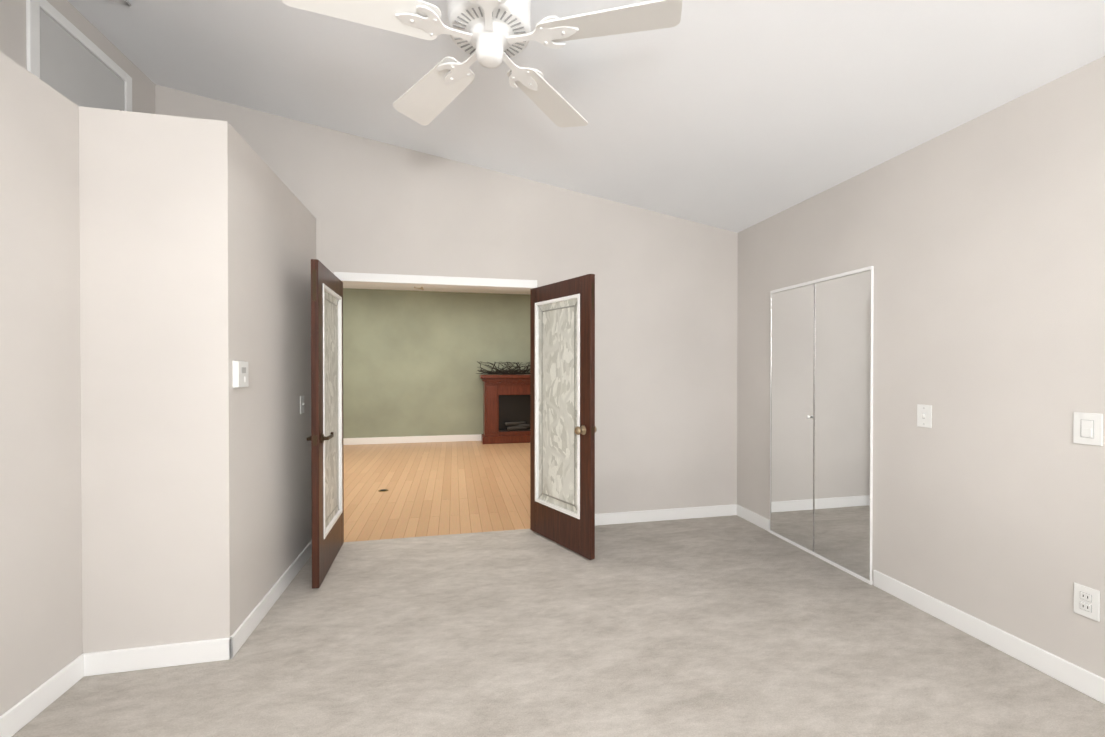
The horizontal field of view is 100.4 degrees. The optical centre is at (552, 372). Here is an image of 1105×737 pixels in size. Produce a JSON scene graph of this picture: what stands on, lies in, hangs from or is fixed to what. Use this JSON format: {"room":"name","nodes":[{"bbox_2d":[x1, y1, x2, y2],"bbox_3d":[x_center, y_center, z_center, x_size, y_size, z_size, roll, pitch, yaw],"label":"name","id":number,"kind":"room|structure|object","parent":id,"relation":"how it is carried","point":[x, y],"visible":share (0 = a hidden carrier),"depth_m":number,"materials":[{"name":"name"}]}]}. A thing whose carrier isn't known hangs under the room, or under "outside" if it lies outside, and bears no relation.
{"room":"empty bedroom","nodes":[
{"label":"empty bedroom","id":0,"kind":"room"},
{"bbox_2d":[0,0,154,113],"bbox_3d":[-2.180,-0.396,0.476,0.120,3.340,5.630,0,0,-12],"label":"wall","id":1,"kind":"structure","parent":0,"point":[12,29],"depth_m":2.45,"materials":[{"name":"paint"}]},
{"bbox_2d":[26,0,131,111],"bbox_3d":[-2.540,-1.359,2.525,0.038,0.950,0.710,0,0,-12],"label":"interior window","id":2,"kind":"structure","parent":1,"relation":"attached to","point":[68,59],"depth_m":2.42,"materials":[{"name":"white"}]},
{"bbox_2d":[0,51,315,715],"bbox_3d":[-1.633,0.089,0.597,1.000,2.370,5.390,0,0,-12],"label":"wall","id":3,"kind":"structure","parent":0,"point":[155,465],"depth_m":1.96,"materials":[{"name":"paint"}]},
{"bbox_2d":[0,653,83,736],"bbox_3d":[-1.532,1.231,-0.057,0.013,0.095,4.055,0,0,-12],"label":"baseboard","id":4,"kind":"structure","parent":3,"relation":"attached to","point":[18,716],"depth_m":1.71,"materials":[{"name":"white wood"}]},
{"bbox_2d":[84,637,232,676],"bbox_3d":[-1.688,1.217,1.976,0.560,0.095,0.013,0,0,-12],"label":"baseboard","id":5,"kind":"structure","parent":3,"relation":"attached to","point":[143,658],"depth_m":1.97,"materials":[{"name":"white wood"}]},
{"bbox_2d":[232,360,248,387],"bbox_3d":[-1.434,0.006,2.121,0.027,0.125,0.110,0,0,-12],"label":"thermostat","id":6,"kind":"object","parent":3,"relation":"attached to","point":[240,373],"visible":1,"depth_m":2.09,"materials":[{"name":"white plastic"}]},
{"bbox_2d":[229,540,311,658],"bbox_3d":[-1.561,1.212,2.686,0.013,0.095,1.348,0,0,-12],"label":"baseboard","id":7,"kind":"structure","parent":3,"relation":"attached to","point":[241,634],"depth_m":2.41,"materials":[{"name":"white wood"}]},
{"bbox_2d":[300,396,303,413],"bbox_3d":[-1.629,0.207,3.007,0.016,0.115,0.072,0,0,-12],"label":"light switch","id":8,"kind":"object","parent":3,"relation":"attached to","point":[301,404],"visible":1,"depth_m":2.98,"materials":[{"name":"white plastic"}]},
{"bbox_2d":[343,441,529,541],"bbox_3d":[-0.736,1.287,6.064,7.800,0.100,4.850,0,0,-12],"label":"floor","id":9,"kind":"structure","parent":0,"point":[445,488],"depth_m":4.92,"materials":[{"name":"beige wood"}]},
{"bbox_2d":[476,361,529,443],"bbox_3d":[-0.664,0.511,8.181,1.369,1.424,0.420,0,0,-12],"label":"fireplace","id":10,"kind":"object","parent":9,"relation":"on","point":[506,407],"visible":0.73,"depth_m":8.03,"materials":[{"name":"brown wood"}]},
{"bbox_2d":[343,288,529,437],"bbox_3d":[-1.232,-0.159,8.366,7.800,2.760,0.120,0,0,-12],"label":"wall","id":11,"kind":"structure","parent":0,"point":[411,365],"depth_m":8.08,"materials":[{"name":"paint"}]},
{"bbox_2d":[343,434,480,444],"bbox_3d":[-1.218,1.164,8.310,7.800,0.115,0.013,0,0,-12],"label":"baseboard","id":12,"kind":"structure","parent":11,"relation":"attached to","point":[406,439],"depth_m":8.04,"materials":[{"name":"white wood"}]},
{"bbox_2d":[343,284,529,294],"bbox_3d":[-0.746,-1.474,6.089,8.040,0.100,4.760,0,0,-12],"label":"ceiling","id":13,"kind":"structure","parent":0,"point":[385,287],"depth_m":7.92,"materials":[{"name":"paint"}]},
{"bbox_2d":[155,84,737,513],"bbox_3d":[-0.543,-0.417,3.644,4.650,3.340,0.120,0,0,-12],"label":"wall","id":14,"kind":"structure","parent":0,"point":[665,348],"depth_m":3.78,"materials":[{"name":"paint"}]},
{"bbox_2d":[307,259,343,588],"bbox_3d":[-1.460,0.294,3.013,0.120,1.903,0.736,0,0,-14],"label":"french door","id":15,"kind":"structure","parent":14,"relation":"in","point":[325,438],"depth_m":2.89,"materials":[{"name":"brown wood"}]},
{"bbox_2d":[334,272,536,290],"bbox_3d":[-0.869,0.259,3.575,1.502,1.990,0.136,0,0,-12],"label":"door frame","id":16,"kind":"structure","parent":14,"relation":"attached to","point":[424,281],"depth_m":3.51,"materials":[{"name":"white"}]},
{"bbox_2d":[530,274,596,559],"bbox_3d":[0.052,0.291,3.360,0.176,1.903,0.736,0,0,-36],"label":"french door","id":17,"kind":"structure","parent":14,"relation":"in","point":[563,429],"depth_m":3.30,"materials":[{"name":"brown wood"}]},
{"bbox_2d":[595,504,736,525],"bbox_3d":[0.762,1.204,3.867,1.770,0.095,0.013,0,0,-12],"label":"baseboard","id":18,"kind":"structure","parent":14,"relation":"attached to","point":[659,515],"depth_m":3.90,"materials":[{"name":"white wood"}]},
{"bbox_2d":[12,515,1104,736],"bbox_3d":[0.044,1.321,0.918,4.650,0.100,5.540,0,0,-12],"label":"floor carpet","id":19,"kind":"object","parent":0,"point":[729,626],"visible":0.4,"depth_m":2.03,"materials":[{"name":"grey carpet"}]},
{"bbox_2d":[67,0,1104,232],"bbox_3d":[0.034,-1.633,0.942,4.650,0.887,5.630,0,0,-12],"label":"ceiling","id":20,"kind":"structure","parent":0,"point":[736,116],"depth_m":2.42,"materials":[{"name":"paint"}]},
{"bbox_2d":[109,0,130,6],"bbox_3d":[-2.261,-1.904,2.069,0.330,0.012,0.520,10,-2,-12],"label":"ceiling vent","id":21,"kind":"object","parent":20,"relation":"in","point":[125,2],"visible":0.9,"depth_m":2.33,"materials":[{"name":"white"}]},
{"bbox_2d":[281,0,682,126],"bbox_3d":[-0.261,-1.434,1.809,1.445,0.379,1.422,0,0,-12],"label":"fan","id":22,"kind":"object","parent":20,"relation":"hanging from","point":[490,33],"visible":1,"depth_m":1.78,"materials":[{"name":"white plastic"}]},
{"bbox_2d":[737,56,1104,678],"bbox_3d":[2.249,-0.402,1.425,0.120,3.340,5.630,0,0,-12],"label":"wall","id":23,"kind":"structure","parent":0,"point":[978,243],"depth_m":2.17,"materials":[{"name":"paint"}]},
{"bbox_2d":[737,504,769,531],"bbox_3d":[1.666,1.204,3.842,0.013,0.095,0.440,0,0,-12],"label":"baseboard","id":24,"kind":"structure","parent":23,"relation":"attached to","point":[754,518],"depth_m":3.81,"materials":[{"name":"white wood"}]},
{"bbox_2d":[769,266,873,584],"bbox_3d":[1.795,0.309,3.169,0.037,1.894,0.904,0,0,-12],"label":"mirrored closet doors","id":25,"kind":"structure","parent":23,"relation":"in","point":[821,418],"depth_m":3.08,"materials":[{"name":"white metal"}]},
{"bbox_2d":[917,404,931,427],"bbox_3d":[1.964,0.228,2.437,0.016,0.120,0.075,0,0,-12],"label":"switch plate","id":26,"kind":"object","parent":23,"relation":"attached to","point":[924,415],"visible":1,"depth_m":2.43,"materials":[{"name":"white plastic"}]},
{"bbox_2d":[873,570,1104,703],"bbox_3d":[2.327,1.225,0.757,0.013,0.095,4.030,0,0,-12],"label":"baseboard","id":27,"kind":"structure","parent":23,"relation":"attached to","point":[1084,681],"depth_m":2.09,"materials":[{"name":"white wood"}]},
{"bbox_2d":[1074,582,1099,621],"bbox_3d":[2.102,0.901,1.813,0.010,0.120,0.075,0,0,-12],"label":"electrical outlet plate","id":28,"kind":"object","parent":23,"relation":"attached to","point":[1086,601],"visible":1,"depth_m":1.81,"materials":[{"name":"white plastic"}]},
{"bbox_2d":[1073,412,1102,445],"bbox_3d":[2.101,0.220,1.808,0.011,0.125,0.085,0,0,-12],"label":"switch plate","id":29,"kind":"object","parent":23,"relation":"attached to","point":[1087,428],"visible":1,"depth_m":1.80,"materials":[{"name":"white plastic"}]}
]}

